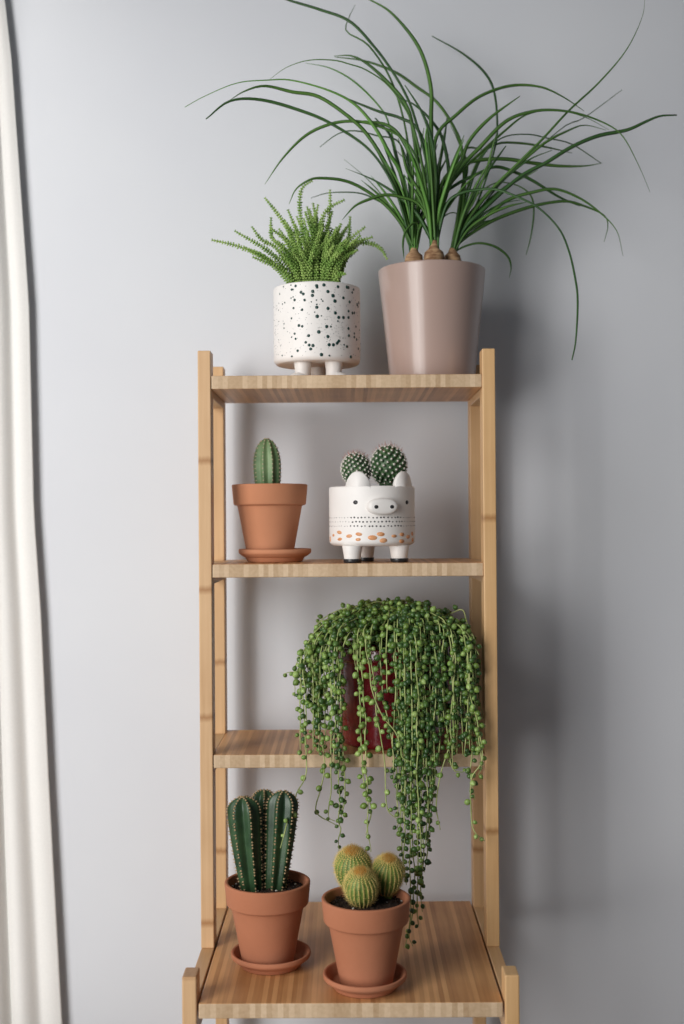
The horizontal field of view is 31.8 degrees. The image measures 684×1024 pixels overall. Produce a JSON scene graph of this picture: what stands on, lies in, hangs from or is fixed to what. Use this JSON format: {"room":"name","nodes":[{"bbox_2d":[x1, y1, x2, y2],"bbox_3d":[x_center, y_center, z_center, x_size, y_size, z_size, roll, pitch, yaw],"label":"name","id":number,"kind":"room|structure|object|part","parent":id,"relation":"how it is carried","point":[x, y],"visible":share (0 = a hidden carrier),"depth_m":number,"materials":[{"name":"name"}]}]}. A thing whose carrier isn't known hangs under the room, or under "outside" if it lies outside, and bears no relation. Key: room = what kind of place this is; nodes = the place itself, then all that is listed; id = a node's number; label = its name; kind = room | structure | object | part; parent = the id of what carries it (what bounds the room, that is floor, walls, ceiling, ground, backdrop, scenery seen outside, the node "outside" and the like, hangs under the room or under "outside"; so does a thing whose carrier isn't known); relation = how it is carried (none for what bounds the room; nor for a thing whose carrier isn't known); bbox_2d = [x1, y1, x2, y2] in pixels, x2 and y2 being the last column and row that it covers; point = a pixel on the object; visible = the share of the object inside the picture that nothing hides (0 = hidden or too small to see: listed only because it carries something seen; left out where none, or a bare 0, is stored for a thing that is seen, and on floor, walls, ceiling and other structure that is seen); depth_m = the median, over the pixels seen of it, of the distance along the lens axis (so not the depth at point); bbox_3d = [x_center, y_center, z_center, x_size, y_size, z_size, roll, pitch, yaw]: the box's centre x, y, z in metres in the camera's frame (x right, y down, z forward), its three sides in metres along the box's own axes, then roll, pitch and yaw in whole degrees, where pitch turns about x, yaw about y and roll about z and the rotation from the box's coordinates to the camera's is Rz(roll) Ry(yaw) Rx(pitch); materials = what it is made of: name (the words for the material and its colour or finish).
{"room":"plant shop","nodes":[
{"label":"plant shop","id":0,"kind":"room"},
{"bbox_2d":[224,870,309,963],"bbox_3d":[-0.089,0.489,1.438,0.103,0.096,0.103,0,0,0],"label":"pot","id":1,"kind":"object","parent":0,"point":[267,906],"depth_m":1.41,"materials":[{"name":"ceramic"}]},
{"bbox_2d":[232,483,307,549],"bbox_3d":[-0.095,0.012,1.580,0.100,0.096,0.100,0,0,0],"label":"pot","id":2,"kind":"object","parent":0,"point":[269,513],"depth_m":1.55,"materials":[{"name":"ceramic"}]},
{"bbox_2d":[5,0,683,1023],"bbox_3d":[0.658,0.039,1.772,3.100,2.700,0.100,0,0,0],"label":"wall","id":3,"kind":"structure","parent":0,"point":[127,188],"depth_m":1.73,"materials":[{"name":"paint"}]},
{"bbox_2d":[0,0,61,1023],"bbox_3d":[-0.505,0.181,1.682,0.260,2.370,0.106,0,-1,-34],"label":"curtain","id":4,"kind":"object","parent":3,"relation":"hanging from","point":[30,993],"visible":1,"depth_m":1.71,"materials":[{"name":"white fabric"}]},
{"bbox_2d":[322,887,409,986],"bbox_3d":[0.028,0.488,1.372,0.102,0.096,0.102,0,0,0],"label":"pot","id":5,"kind":"object","parent":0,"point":[366,927],"depth_m":1.34,"materials":[{"name":"ceramic"}]},
{"bbox_2d":[331,639,452,749],"bbox_3d":[0.067,0.239,1.586,0.165,0.128,0.165,0,0,0],"label":"pot","id":6,"kind":"object","parent":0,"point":[350,717],"depth_m":1.52,"materials":[{"name":"red ceramic"}]},
{"bbox_2d":[378,259,484,374],"bbox_3d":[0.120,-0.247,1.606,0.143,0.151,0.143,0,0,0],"label":"pot","id":7,"kind":"object","parent":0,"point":[432,308],"depth_m":1.55,"materials":[{"name":"pink ceramic"}]},
{"bbox_3d":[0.661,1.402,0.149,3.100,0.050,3.325,0,0,0],"label":"floor","id":8,"kind":"structure","parent":0,"visible":0},
{"bbox_2d":[182,348,519,1023],"bbox_3d":[0.011,0.594,1.501,0.372,1.595,0.357,0,0,0],"label":"shelf unit","id":9,"kind":"object","parent":8,"relation":"on","point":[456,966],"visible":0.91,"depth_m":1.50,"materials":[{"name":"brown wood"}]},
{"bbox_3d":[-0.166,0.952,1.335,0.016,0.878,0.030,0,0,0],"label":"leg","id":10,"kind":"part","parent":9,"relation":"part of","materials":[{"name":"brown wood"}]},
{"bbox_3d":[-0.170,0.171,1.514,0.016,0.746,0.030,0,0,0],"label":"post","id":11,"kind":"part","parent":9,"relation":"part of","materials":[{"name":"brown wood"}]},
{"bbox_3d":[-0.168,0.564,1.503,0.016,0.040,0.299,0,0,0],"label":"rail","id":12,"kind":"part","parent":9,"relation":"part of","materials":[{"name":"brown wood"}]},
{"bbox_3d":[-0.172,-0.157,1.595,0.016,0.026,0.126,0,0,0],"label":"rail","id":13,"kind":"part","parent":9,"relation":"part of","materials":[{"name":"brown wood"}]},
{"bbox_3d":[-0.171,0.080,1.593,0.016,0.026,0.126,0,0,0],"label":"rail","id":14,"kind":"part","parent":9,"relation":"part of","materials":[{"name":"brown wood"}]},
{"bbox_3d":[-0.169,0.318,1.591,0.016,0.026,0.126,0,0,0],"label":"rail","id":15,"kind":"part","parent":9,"relation":"part of","materials":[{"name":"brown wood"}]},
{"bbox_3d":[-0.167,0.597,1.666,0.016,1.595,0.028,0,0,0],"label":"post","id":16,"kind":"part","parent":9,"relation":"part of","materials":[{"name":"brown wood"}]},
{"bbox_2d":[231,940,310,974],"bbox_3d":[-0.085,0.535,1.440,0.096,0.017,0.096,0,0,0],"label":"saucer","id":17,"kind":"object","parent":9,"relation":"on","point":[303,951],"visible":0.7,"depth_m":1.41,"materials":[{"name":"ceramic"}]},
{"bbox_2d":[224,789,309,963],"bbox_3d":[-0.089,0.435,1.438,0.102,0.204,0.102,0,-1,-42],"label":"cactus","id":18,"kind":"object","parent":17,"relation":"on","point":[267,899],"visible":0.99,"depth_m":1.42,"materials":[{"name":"ceramic"}]},
{"bbox_2d":[239,548,310,562],"bbox_3d":[-0.088,0.057,1.582,0.096,0.017,0.096,0,0,0],"label":"saucer","id":19,"kind":"object","parent":9,"relation":"on","point":[296,554],"visible":0.92,"depth_m":1.55,"materials":[{"name":"ceramic"}]},
{"bbox_2d":[232,438,307,549],"bbox_3d":[-0.095,-0.019,1.581,0.100,0.158,0.100,0,0,0],"label":"potted cactus","id":20,"kind":"object","parent":19,"relation":"on","point":[269,509],"visible":0.98,"depth_m":1.55,"materials":[{"name":"terracotta"},{"name":"soil"},{"name":"cactus plant"}]},
{"bbox_3d":[-0.099,-0.058,1.581,0.036,0.077,0.036,0,0,0],"label":"cactus stem","id":21,"kind":"part","parent":20,"relation":"part of","materials":[{"name":"green plant"}]},
{"bbox_2d":[211,180,387,374],"bbox_3d":[-0.048,-0.304,1.592,0.224,0.266,0.115,-1,0,16],"label":"planter","id":22,"kind":"object","parent":9,"relation":"on","point":[317,315],"visible":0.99,"depth_m":1.55,"materials":[{"name":"white ceramic"}]},
{"bbox_3d":[-0.114,-0.321,1.578,0.114,0.075,0.024,0,0,0],"label":"leafy stem","id":23,"kind":"part","parent":22,"relation":"part of","materials":[{"name":"green plant"}]},
{"bbox_3d":[-0.097,-0.328,1.583,0.089,0.088,0.014,0,0,0],"label":"leafy stem","id":24,"kind":"part","parent":22,"relation":"part of","materials":[{"name":"green plant"}]},
{"bbox_3d":[-0.091,-0.314,1.572,0.072,0.061,0.033,0,0,0],"label":"leafy stem","id":25,"kind":"part","parent":22,"relation":"part of","materials":[{"name":"green plant"}]},
{"bbox_3d":[-0.083,-0.309,1.570,0.071,0.050,0.011,0,0,-26],"label":"leafy stem","id":26,"kind":"part","parent":22,"relation":"part of","materials":[{"name":"green plant"}]},
{"bbox_3d":[-0.086,-0.333,1.592,0.070,0.098,0.015,0,0,0],"label":"leafy stem","id":27,"kind":"part","parent":22,"relation":"part of","materials":[{"name":"green plant"}]},
{"bbox_3d":[-0.073,-0.340,1.598,0.050,0.112,0.024,0,0,0],"label":"leafy stem","id":28,"kind":"part","parent":22,"relation":"part of","materials":[{"name":"green plant"}]},
{"bbox_3d":[-0.076,-0.351,1.588,0.055,0.133,0.009,0,0,0],"label":"leafy stem","id":29,"kind":"part","parent":22,"relation":"part of","materials":[{"name":"green plant"}]},
{"bbox_3d":[-0.071,-0.312,1.583,0.041,0.056,0.009,0,0,-12],"label":"leafy stem","id":30,"kind":"part","parent":22,"relation":"part of","materials":[{"name":"green plant"}]},
{"bbox_3d":[-0.068,-0.332,1.598,0.035,0.097,0.023,0,0,0],"label":"leafy stem","id":31,"kind":"part","parent":22,"relation":"part of","materials":[{"name":"green plant"}]},
{"bbox_3d":[-0.070,-0.327,1.572,0.045,0.085,0.033,0,0,0],"label":"leafy stem","id":32,"kind":"part","parent":22,"relation":"part of","materials":[{"name":"green plant"}]},
{"bbox_3d":[-0.069,-0.317,1.569,0.038,0.066,0.038,0,0,0],"label":"leafy stem","id":33,"kind":"part","parent":22,"relation":"part of","materials":[{"name":"green plant"}]},
{"bbox_3d":[-0.066,-0.311,1.568,0.032,0.055,0.040,0,0,0],"label":"leafy stem","id":34,"kind":"part","parent":22,"relation":"part of","materials":[{"name":"green plant"}]},
{"bbox_3d":[-0.060,-0.335,1.585,0.032,0.101,0.012,0,0,0],"label":"leafy stem","id":35,"kind":"part","parent":22,"relation":"part of","materials":[{"name":"green plant"}]},
{"bbox_3d":[-0.058,-0.343,1.588,0.032,0.117,0.009,0,0,0],"label":"leafy stem","id":36,"kind":"part","parent":22,"relation":"part of","materials":[{"name":"green plant"}]},
{"bbox_3d":[-0.058,-0.325,1.572,0.026,0.082,0.033,0,0,0],"label":"leafy stem","id":37,"kind":"part","parent":22,"relation":"part of","materials":[{"name":"green plant"}]},
{"bbox_3d":[-0.057,-0.322,1.574,0.024,0.076,0.030,0,0,0],"label":"leafy stem","id":38,"kind":"part","parent":22,"relation":"part of","materials":[{"name":"green plant"}]},
{"bbox_3d":[-0.054,-0.311,1.564,0.022,0.053,0.049,0,0,0],"label":"leafy stem","id":39,"kind":"part","parent":22,"relation":"part of","materials":[{"name":"green plant"}]},
{"bbox_3d":[-0.053,-0.327,1.563,0.020,0.086,0.050,0,0,0],"label":"leafy stem","id":40,"kind":"part","parent":22,"relation":"part of","materials":[{"name":"green plant"}]},
{"bbox_3d":[-0.051,-0.332,1.585,0.024,0.096,0.009,0,0,-18],"label":"leafy stem","id":41,"kind":"part","parent":22,"relation":"part of","materials":[{"name":"green plant"}]},
{"bbox_3d":[-0.049,-0.338,1.587,0.024,0.107,0.010,0,0,0],"label":"leafy stem","id":42,"kind":"part","parent":22,"relation":"part of","materials":[{"name":"green plant"}]},
{"bbox_3d":[-0.048,-0.314,1.563,0.017,0.059,0.050,0,0,0],"label":"leafy stem","id":43,"kind":"part","parent":22,"relation":"part of","materials":[{"name":"green plant"}]},
{"bbox_3d":[-0.049,-0.361,1.584,0.022,0.153,0.016,0,0,0],"label":"leafy stem","id":44,"kind":"part","parent":22,"relation":"part of","materials":[{"name":"green plant"}]},
{"bbox_3d":[-0.044,-0.336,1.586,0.015,0.103,0.012,0,0,0],"label":"leafy stem","id":45,"kind":"part","parent":22,"relation":"part of","materials":[{"name":"green plant"}]},
{"bbox_3d":[-0.045,-0.318,1.564,0.016,0.068,0.048,0,0,0],"label":"leafy stem","id":46,"kind":"part","parent":22,"relation":"part of","materials":[{"name":"green plant"}]},
{"bbox_3d":[-0.042,-0.323,1.561,0.011,0.078,0.055,0,0,0],"label":"leafy stem","id":47,"kind":"part","parent":22,"relation":"part of","materials":[{"name":"green plant"}]},
{"bbox_3d":[-0.040,-0.335,1.560,0.016,0.101,0.056,0,0,0],"label":"leafy stem","id":48,"kind":"part","parent":22,"relation":"part of","materials":[{"name":"green plant"}]},
{"bbox_3d":[-0.036,-0.336,1.560,0.014,0.104,0.056,0,0,0],"label":"leafy stem","id":49,"kind":"part","parent":22,"relation":"part of","materials":[{"name":"green plant"}]},
{"bbox_3d":[-0.036,-0.322,1.562,0.019,0.076,0.053,0,0,0],"label":"leafy stem","id":50,"kind":"part","parent":22,"relation":"part of","materials":[{"name":"green plant"}]},
{"bbox_3d":[-0.035,-0.336,1.569,0.010,0.103,0.038,0,0,0],"label":"leafy stem","id":51,"kind":"part","parent":22,"relation":"part of","materials":[{"name":"green plant"}]},
{"bbox_3d":[-0.034,-0.348,1.593,0.013,0.128,0.016,0,0,0],"label":"leafy stem","id":52,"kind":"part","parent":22,"relation":"part of","materials":[{"name":"green plant"}]},
{"bbox_3d":[-0.033,-0.244,1.587,0.115,0.101,0.115,0,0,0],"label":"pot","id":53,"kind":"part","parent":22,"relation":"part of","materials":[{"name":"white ceramic"}]},
{"bbox_3d":[-0.030,-0.326,1.566,0.015,0.084,0.046,0,0,0],"label":"leafy stem","id":54,"kind":"part","parent":22,"relation":"part of","materials":[{"name":"green plant"}]},
{"bbox_3d":[-0.030,-0.317,1.568,0.014,0.064,0.040,0,0,0],"label":"leafy stem","id":55,"kind":"part","parent":22,"relation":"part of","materials":[{"name":"green plant"}]},
{"bbox_3d":[-0.022,-0.319,1.562,0.010,0.070,0.055,0,0,-15],"label":"leafy stem","id":56,"kind":"part","parent":22,"relation":"part of","materials":[{"name":"green plant"}]},
{"bbox_3d":[-0.022,-0.323,1.562,0.010,0.076,0.053,0,0,-6],"label":"leafy stem","id":57,"kind":"part","parent":22,"relation":"part of","materials":[{"name":"green plant"}]},
{"bbox_3d":[-0.020,-0.314,1.563,0.009,0.059,0.052,0,0,-18],"label":"leafy stem","id":58,"kind":"part","parent":22,"relation":"part of","materials":[{"name":"green plant"}]},
{"bbox_3d":[-0.019,-0.354,1.584,0.018,0.140,0.009,-1,-1,41],"label":"leafy stem","id":59,"kind":"part","parent":22,"relation":"part of","materials":[{"name":"green plant"}]},
{"bbox_3d":[-0.015,-0.326,1.564,0.020,0.082,0.049,0,0,0],"label":"leafy stem","id":60,"kind":"part","parent":22,"relation":"part of","materials":[{"name":"green plant"}]},
{"bbox_3d":[-0.013,-0.347,1.578,0.035,0.125,0.025,0,0,0],"label":"leafy stem","id":61,"kind":"part","parent":22,"relation":"part of","materials":[{"name":"green plant"}]},
{"bbox_3d":[-0.015,-0.314,1.565,0.009,0.059,0.051,0,0,-26],"label":"leafy stem","id":62,"kind":"part","parent":22,"relation":"part of","materials":[{"name":"green plant"}]},
{"bbox_3d":[-0.013,-0.311,1.563,0.010,0.054,0.054,0,0,-26],"label":"leafy stem","id":63,"kind":"part","parent":22,"relation":"part of","materials":[{"name":"green plant"}]},
{"bbox_3d":[-0.013,-0.313,1.564,0.010,0.058,0.052,0,-1,-29],"label":"leafy stem","id":64,"kind":"part","parent":22,"relation":"part of","materials":[{"name":"green plant"}]},
{"bbox_3d":[-0.008,-0.318,1.561,0.032,0.066,0.054,0,0,0],"label":"leafy stem","id":65,"kind":"part","parent":22,"relation":"part of","materials":[{"name":"green plant"}]},
{"bbox_3d":[-0.011,-0.328,1.564,0.025,0.087,0.049,0,0,0],"label":"leafy stem","id":66,"kind":"part","parent":22,"relation":"part of","materials":[{"name":"green plant"}]},
{"bbox_3d":[-0.005,-0.319,1.569,0.031,0.069,0.038,0,0,0],"label":"leafy stem","id":67,"kind":"part","parent":22,"relation":"part of","materials":[{"name":"green plant"}]},
{"bbox_3d":[-0.005,-0.299,1.567,0.009,0.029,0.045,0,0,-21],"label":"leafy stem","id":68,"kind":"part","parent":22,"relation":"part of","materials":[{"name":"green plant"}]},
{"bbox_3d":[-0.001,-0.317,1.562,0.036,0.064,0.052,0,0,0],"label":"leafy stem","id":69,"kind":"part","parent":22,"relation":"part of","materials":[{"name":"green plant"}]},
{"bbox_3d":[-0.004,-0.337,1.602,0.033,0.105,0.030,0,0,0],"label":"leafy stem","id":70,"kind":"part","parent":22,"relation":"part of","materials":[{"name":"green plant"}]},
{"bbox_3d":[0.000,-0.312,1.567,0.043,0.055,0.042,0,0,0],"label":"leafy stem","id":71,"kind":"part","parent":22,"relation":"part of","materials":[{"name":"green plant"}]},
{"bbox_3d":[0.005,-0.320,1.562,0.040,0.072,0.051,0,0,0],"label":"leafy stem","id":72,"kind":"part","parent":22,"relation":"part of","materials":[{"name":"green plant"}]},
{"bbox_3d":[-0.002,-0.339,1.590,0.035,0.109,0.010,0,0,-17],"label":"leafy stem","id":73,"kind":"part","parent":22,"relation":"part of","materials":[{"name":"green plant"}]},
{"bbox_3d":[0.008,-0.330,1.583,0.048,0.092,0.015,0,0,0],"label":"leafy stem","id":74,"kind":"part","parent":22,"relation":"part of","materials":[{"name":"green plant"}]},
{"bbox_3d":[0.013,-0.323,1.577,0.056,0.077,0.024,0,0,0],"label":"leafy stem","id":75,"kind":"part","parent":22,"relation":"part of","materials":[{"name":"green plant"}]},
{"bbox_3d":[0.023,-0.321,1.578,0.075,0.073,0.024,0,0,0],"label":"leafy stem","id":76,"kind":"part","parent":22,"relation":"part of","materials":[{"name":"green plant"}]},
{"bbox_2d":[323,961,406,998],"bbox_3d":[0.026,0.533,1.370,0.096,0.017,0.096,0,0,0],"label":"saucer","id":77,"kind":"object","parent":9,"relation":"on","point":[330,973],"visible":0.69,"depth_m":1.34,"materials":[{"name":"ceramic"}]},
{"bbox_2d":[322,842,409,986],"bbox_3d":[0.028,0.460,1.375,0.101,0.152,0.106,0,0,0],"label":"cactus","id":78,"kind":"object","parent":77,"relation":"on","point":[366,916],"visible":1,"depth_m":1.35,"materials":[{"name":"ceramic"}]},
{"bbox_2d":[329,440,414,562],"bbox_3d":[0.039,-0.015,1.555,0.111,0.159,0.122,0,0,0],"label":"planter","id":79,"kind":"object","parent":9,"relation":"on","point":[363,517],"visible":1,"depth_m":1.52,"materials":[{"name":"white ceramic"}]},
{"bbox_3d":[0.013,0.051,1.522,0.026,0.018,0.026,0,0,0],"label":"leg","id":80,"kind":"part","parent":79,"relation":"part of","materials":[{"name":"white ceramic"}]},
{"bbox_3d":[0.030,0.052,1.578,0.026,0.018,0.026,0,0,0],"label":"leg","id":81,"kind":"part","parent":79,"relation":"part of","materials":[{"name":"white ceramic"}]},
{"bbox_3d":[0.039,0.005,1.560,0.112,0.076,0.112,0,0,0],"label":"pot","id":82,"kind":"part","parent":79,"relation":"part of","materials":[{"name":"white ceramic"}]},
{"bbox_3d":[0.073,0.051,1.537,0.026,0.018,0.026,0,0,0],"label":"leg","id":83,"kind":"part","parent":79,"relation":"part of","materials":[{"name":"white ceramic"}]},
{"bbox_2d":[280,596,486,948],"bbox_3d":[0.048,0.323,1.548,0.258,0.426,0.275,0,0,-4],"label":"potted plant","id":84,"kind":"object","parent":9,"relation":"on","point":[391,692],"visible":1,"depth_m":1.48,"materials":[{"name":"green plant"}]},
{"bbox_2d":[185,0,676,374],"bbox_3d":[0.117,-0.444,1.591,0.627,0.544,0.218,0,0,0],"label":"palm","id":85,"kind":"object","parent":9,"relation":"on","point":[432,306],"visible":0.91,"depth_m":1.57,"materials":[{"name":"plant"}]},
{"bbox_3d":[0.096,-0.332,1.597,0.025,0.040,0.026,0,0,0],"label":"bulb","id":86,"kind":"part","parent":85,"relation":"part of","materials":[{"name":"brown plant"}]},
{"bbox_3d":[0.121,-0.335,1.582,0.027,0.046,0.028,0,0,0],"label":"bulb","id":87,"kind":"part","parent":85,"relation":"part of","materials":[{"name":"brown plant"}]},
{"bbox_3d":[0.147,-0.332,1.599,0.024,0.040,0.024,0,0,0],"label":"bulb","id":88,"kind":"part","parent":85,"relation":"part of","materials":[{"name":"brown plant"}]},
{"bbox_3d":[0.184,-0.159,1.593,0.016,0.026,0.126,0,0,0],"label":"rail","id":89,"kind":"part","parent":9,"relation":"part of","materials":[{"name":"brown wood"}]},
{"bbox_3d":[0.186,0.077,1.592,0.016,0.026,0.126,0,0,0],"label":"rail","id":90,"kind":"part","parent":9,"relation":"part of","materials":[{"name":"brown wood"}]},
{"bbox_3d":[0.190,0.594,1.665,0.016,1.595,0.028,0,0,0],"label":"post","id":91,"kind":"part","parent":9,"relation":"part of","materials":[{"name":"brown wood"}]},
{"bbox_3d":[0.186,0.169,1.513,0.016,0.746,0.030,0,0,0],"label":"post","id":92,"kind":"part","parent":9,"relation":"part of","materials":[{"name":"brown wood"}]},
{"bbox_3d":[0.189,0.562,1.501,0.016,0.040,0.299,0,0,0],"label":"rail","id":93,"kind":"part","parent":9,"relation":"part of","materials":[{"name":"brown wood"}]},
{"bbox_3d":[0.191,0.950,1.334,0.016,0.878,0.030,0,0,0],"label":"leg","id":94,"kind":"part","parent":9,"relation":"part of","materials":[{"name":"brown wood"}]}
]}

